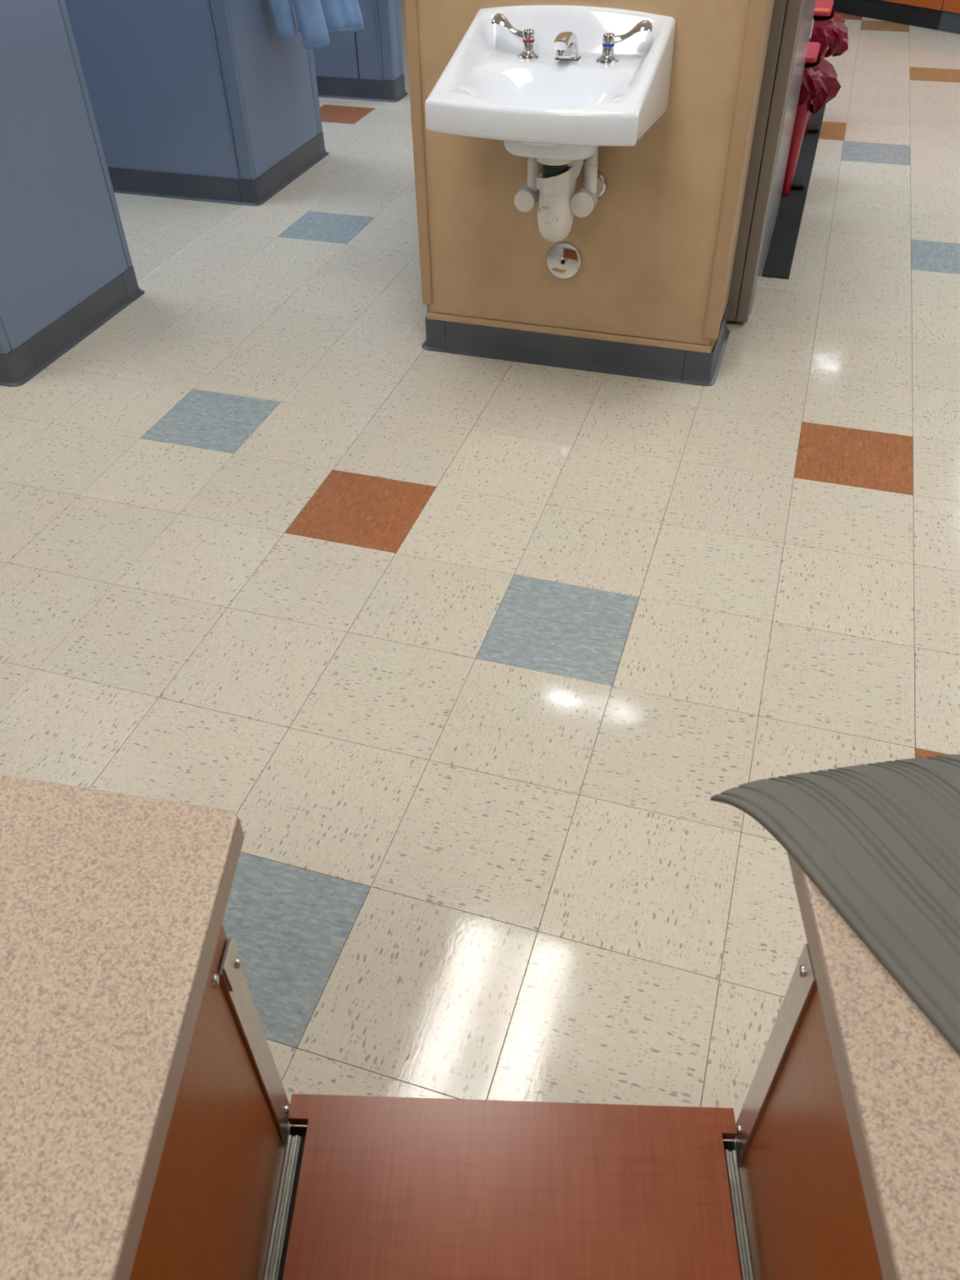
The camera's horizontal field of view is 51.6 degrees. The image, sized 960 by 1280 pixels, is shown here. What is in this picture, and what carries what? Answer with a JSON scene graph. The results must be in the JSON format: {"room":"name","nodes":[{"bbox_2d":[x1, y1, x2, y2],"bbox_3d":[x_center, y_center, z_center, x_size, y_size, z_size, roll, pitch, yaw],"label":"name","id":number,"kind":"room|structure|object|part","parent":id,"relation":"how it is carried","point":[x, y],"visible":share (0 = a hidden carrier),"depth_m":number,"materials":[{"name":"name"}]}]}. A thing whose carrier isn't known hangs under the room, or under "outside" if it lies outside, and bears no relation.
{"room":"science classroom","nodes":[
{"label":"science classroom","id":0,"kind":"room"},
{"bbox_2d":[0,0,144,386],"bbox_3d":[-3.002,-2.229,3.004,3.446,2.340,0.762,11,44,13],"label":"wall","id":1,"kind":"structure","parent":0,"point":[67,268],"depth_m":3.12,"materials":[{"name":"blue paint"}]},
{"bbox_2d":[64,0,328,206],"bbox_3d":[-2.503,-3.308,4.166,3.446,2.340,0.768,11,44,13],"label":"wall","id":2,"kind":"structure","parent":0,"point":[203,100],"depth_m":4.16,"materials":[{"name":"blue paint"}]},
{"bbox_3d":[-2.655,-3.115,3.903,3.353,2.222,0.013,11,44,13],"label":"panel","id":3,"kind":"part","parent":2,"relation":"part of","materials":[{"name":"blue laminate"}]},
{"bbox_3d":[-0.892,-3.006,3.734,0.014,2.222,0.636,11,44,13],"label":"panel","id":4,"kind":"part","parent":2,"relation":"part of","materials":[{"name":"blue laminate"}]},
{"bbox_2d":[312,0,408,102],"bbox_3d":[-2.089,-4.202,5.129,3.446,2.340,0.202,11,44,13],"label":"wall","id":5,"kind":"structure","parent":0,"point":[367,64],"depth_m":5.39,"materials":[{"name":"blue laminate"}]},
{"bbox_3d":[-2.156,-4.193,5.063,3.353,2.222,0.013,11,44,13],"label":"panel","id":6,"kind":"part","parent":5,"relation":"part of","materials":[{"name":"blue laminate"}]},
{"bbox_3d":[-0.478,-3.900,4.697,0.014,2.222,0.072,11,44,13],"label":"panel","id":7,"kind":"part","parent":5,"relation":"part of","materials":[{"name":"blue laminate"}]},
{"bbox_2d":[0,0,959,1141],"bbox_3d":[0.053,-2.534,5.057,11.000,0.100,15.000,11,44,13],"label":"floor","id":8,"kind":"structure","parent":0,"point":[470,657],"depth_m":2.32,"materials":[{"name":"tile"}]},
{"bbox_2d":[0,774,294,1279],"bbox_3d":[-0.705,0.589,1.054,0.956,0.740,0.773,1,43,2],"label":"counter","id":9,"kind":"object","parent":8,"relation":"on","point":[144,1105],"visible":0.97,"depth_m":0.84,"materials":[{"name":"beige laminate"}]},
{"bbox_3d":[-0.253,0.691,0.957,0.019,0.706,0.527,1,43,2],"label":"panel","id":10,"kind":"part","parent":9,"relation":"part of","materials":[{"name":"brown wood"}]},
{"bbox_2d":[262,1093,755,1279],"bbox_3d":[0.027,0.727,1.009,0.525,0.030,0.497,1,43,2],"label":"shelf","id":11,"kind":"object","parent":9,"relation":"attached to","point":[372,1188],"visible":1,"depth_m":1.11,"materials":[{"name":"brown wood"}]},
{"bbox_3d":[-0.227,0.740,1.005,0.016,0.010,0.453,1,43,2],"label":"rail","id":12,"kind":"part","parent":11,"relation":"part of","materials":[{"name":"metal"}]},
{"bbox_3d":[0.279,0.747,0.984,0.016,0.010,0.453,1,43,2],"label":"rail","id":13,"kind":"part","parent":11,"relation":"part of","materials":[{"name":"metal"}]},
{"bbox_2d":[404,0,774,386],"bbox_3d":[0.306,-1.538,2.807,0.964,1.465,0.409,11,44,13],"label":"wall","id":14,"kind":"structure","parent":8,"relation":"on","point":[647,296],"depth_m":2.88,"materials":[{"name":"beige paint"}]},
{"bbox_3d":[-0.175,-1.560,2.751,0.034,1.290,0.041,11,44,13],"label":"corner trim","id":15,"kind":"part","parent":14,"relation":"part of","materials":[{"name":"beige plastic"}]},
{"bbox_2d":[424,4,675,242],"bbox_3d":[0.176,-1.260,2.522,0.516,0.524,0.479,11,44,13],"label":"sink","id":16,"kind":"object","parent":14,"relation":"attached to","point":[557,84],"visible":1,"depth_m":2.46,"materials":[{"name":"white ceramic"}]},
{"bbox_3d":[0.071,-1.542,2.495,0.094,0.048,0.025,18,46,20],"label":"wrist blade","id":17,"kind":"part","parent":16,"relation":"part of","materials":[{"name":"silver metal"}]},
{"bbox_2d":[517,50,539,59],"bbox_3d":[0.123,-1.482,2.515,0.056,0.018,0.056,11,44,13],"label":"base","id":18,"kind":"object","parent":16,"relation":"on","point":[522,55],"depth_m":2.50,"materials":[{"name":"silver metal"}]},
{"bbox_2d":[523,28,534,52],"bbox_3d":[0.123,-1.505,2.495,0.030,0.052,0.030,11,44,13],"label":"tap","id":19,"kind":"object","parent":16,"relation":"on","point":[528,33],"depth_m":2.48,"materials":[{"name":"silver metal"}]},
{"bbox_2d":[424,4,675,146],"bbox_3d":[0.173,-1.366,2.425,0.516,0.237,0.478,11,44,13],"label":"basin","id":20,"kind":"object","parent":16,"relation":"in","point":[527,75],"depth_m":2.44,"materials":[{"name":"white ceramic"}]},
{"bbox_3d":[0.210,-1.462,2.453,0.057,0.070,0.112,11,44,13],"label":"spout","id":21,"kind":"part","parent":16,"relation":"part of","materials":[{"name":"silver metal"}]},
{"bbox_2d":[595,54,618,63],"bbox_3d":[0.317,-1.444,2.468,0.056,0.018,0.056,11,44,13],"label":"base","id":22,"kind":"object","parent":16,"relation":"on","point":[600,59],"depth_m":2.45,"materials":[{"name":"silver metal"}]},
{"bbox_2d":[601,32,615,56],"bbox_3d":[0.316,-1.466,2.447,0.030,0.052,0.030,11,44,13],"label":"tap","id":23,"kind":"object","parent":16,"relation":"on","point":[608,38],"depth_m":2.44,"materials":[{"name":"silver metal"}]},
{"bbox_3d":[0.372,-1.482,2.421,0.094,0.048,0.025,5,43,7],"label":"wrist blade","id":24,"kind":"part","parent":16,"relation":"part of","materials":[{"name":"silver metal"}]},
{"bbox_2d":[546,242,581,279],"bbox_3d":[0.248,-1.125,2.947,0.103,0.103,0.018,11,44,13],"label":"cover","id":25,"kind":"object","parent":14,"relation":"attached to","point":[563,259],"visible":1,"depth_m":2.94,"materials":[{"name":"silver metal"}]},
{"bbox_2d":[559,257,566,265],"bbox_3d":[0.247,-1.121,2.943,0.022,0.022,0.006,11,44,13],"label":"screw","id":26,"kind":"object","parent":25,"relation":"in","point":[562,261],"depth_m":2.94,"materials":[{"name":"metal"}]},
{"bbox_3d":[0.679,-1.387,2.545,0.046,1.298,0.041,11,44,13],"label":"corner trim","id":27,"kind":"part","parent":14,"relation":"part of","materials":[{"name":"beige plastic"}]},
{"bbox_3d":[0.747,-1.493,2.692,0.006,1.338,0.344,11,44,13],"label":"panel","id":28,"kind":"part","parent":14,"relation":"part of","materials":[{"name":"beige plastic"}]},
{"bbox_2d":[725,0,816,322],"bbox_3d":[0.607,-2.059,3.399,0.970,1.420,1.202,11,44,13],"label":"door frame","id":29,"kind":"structure","parent":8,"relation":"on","point":[791,23],"depth_m":3.06,"materials":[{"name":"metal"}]},
{"bbox_2d":[761,103,826,279],"bbox_3d":[1.335,-2.258,4.643,0.442,0.005,2.768,11,44,13],"label":"floor mat","id":30,"kind":"object","parent":8,"relation":"on","point":[780,257],"visible":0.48,"depth_m":4.08,"materials":[{"name":"black rubber"}]},
{"bbox_2d":[781,41,840,195],"bbox_3d":[1.234,-2.208,4.202,0.507,0.520,0.423,11,44,13],"label":"waste bin","id":31,"kind":"object","parent":30,"relation":"on","point":[820,85],"visible":0.37,"depth_m":4.00,"materials":[{"name":"red plastic"}]},
{"bbox_3d":[1.222,-2.392,4.032,0.294,0.020,0.271,11,44,13],"label":"lid","id":32,"kind":"part","parent":31,"relation":"part of","materials":[{"name":"red plastic"}]},
{"bbox_2d":[803,0,848,136],"bbox_3d":[1.492,-2.761,4.792,0.505,0.527,0.452,11,44,13],"label":"waste bin","id":33,"kind":"object","parent":30,"relation":"on","point":[828,28],"visible":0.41,"depth_m":4.55,"materials":[{"name":"red plastic"}]},
{"bbox_3d":[1.487,-2.947,4.622,0.294,0.020,0.284,11,44,13],"label":"lid","id":34,"kind":"part","parent":33,"relation":"part of","materials":[{"name":"red plastic"}]},
{"bbox_2d":[732,851,959,1279],"bbox_3d":[0.750,0.646,0.952,0.927,0.740,0.660,1,43,2],"label":"counter","id":35,"kind":"object","parent":8,"relation":"on","point":[846,1141],"visible":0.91,"depth_m":0.80,"materials":[{"name":"beige laminate"}]},
{"bbox_3d":[0.302,0.699,0.931,0.019,0.706,0.522,1,43,2],"label":"panel","id":36,"kind":"part","parent":35,"relation":"part of","materials":[{"name":"brown wood"}]},
{"bbox_2d":[710,754,959,1055],"bbox_3d":[0.483,0.230,0.860,0.478,0.006,0.348,-7,43,-6],"label":"mat","id":37,"kind":"object","parent":35,"relation":"on","point":[880,841],"visible":1,"depth_m":0.90,"materials":[{"name":"grey plastic"}]},
{"bbox_2d":[802,870,959,1279],"bbox_3d":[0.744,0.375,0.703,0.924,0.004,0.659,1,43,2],"label":"countertop","id":38,"kind":"structure","parent":35,"relation":"on","point":[905,1075],"depth_m":0.75,"materials":[{"name":"beige laminate"}]},
{"bbox_2d":[831,0,944,30],"bbox_3d":[2.884,-4.651,6.545,0.618,0.900,0.920,-29,49,-27],"label":"base cabinet","id":39,"kind":"object","parent":8,"relation":"on","point":[926,14],"visible":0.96,"depth_m":6.60,"materials":[{"name":"orange wood"}]},
{"bbox_3d":[2.819,-4.439,6.269,0.020,0.738,0.454,-29,49,-27],"label":"door","id":40,"kind":"part","parent":39,"relation":"part of","materials":[{"name":"orange wood"}]},
{"bbox_2d":[937,0,959,34],"bbox_3d":[3.460,-4.174,6.009,0.618,0.900,0.920,-29,49,-27],"label":"base cabinet","id":41,"kind":"object","parent":8,"relation":"on","point":[949,21],"visible":1,"depth_m":6.36,"materials":[{"name":"orange wood"}]},
{"bbox_3d":[3.107,-4.200,6.001,0.020,0.738,0.454,-29,49,-27],"label":"door","id":42,"kind":"part","parent":41,"relation":"part of","materials":[{"name":"orange wood"}]},
{"bbox_3d":[-0.844,-3.231,3.593,0.056,0.050,0.010,11,44,13],"label":"coat hook","id":43,"kind":"object","parent":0,"visible":0},
{"bbox_2d":[266,0,364,48],"bbox_3d":[-0.699,-2.868,3.885,0.274,0.908,0.334,20,47,22],"label":"jacket","id":44,"kind":"object","parent":43,"relation":"hanging from","point":[316,19],"visible":1,"depth_m":4.10,"materials":[{"name":"blue fabric"}]}
]}

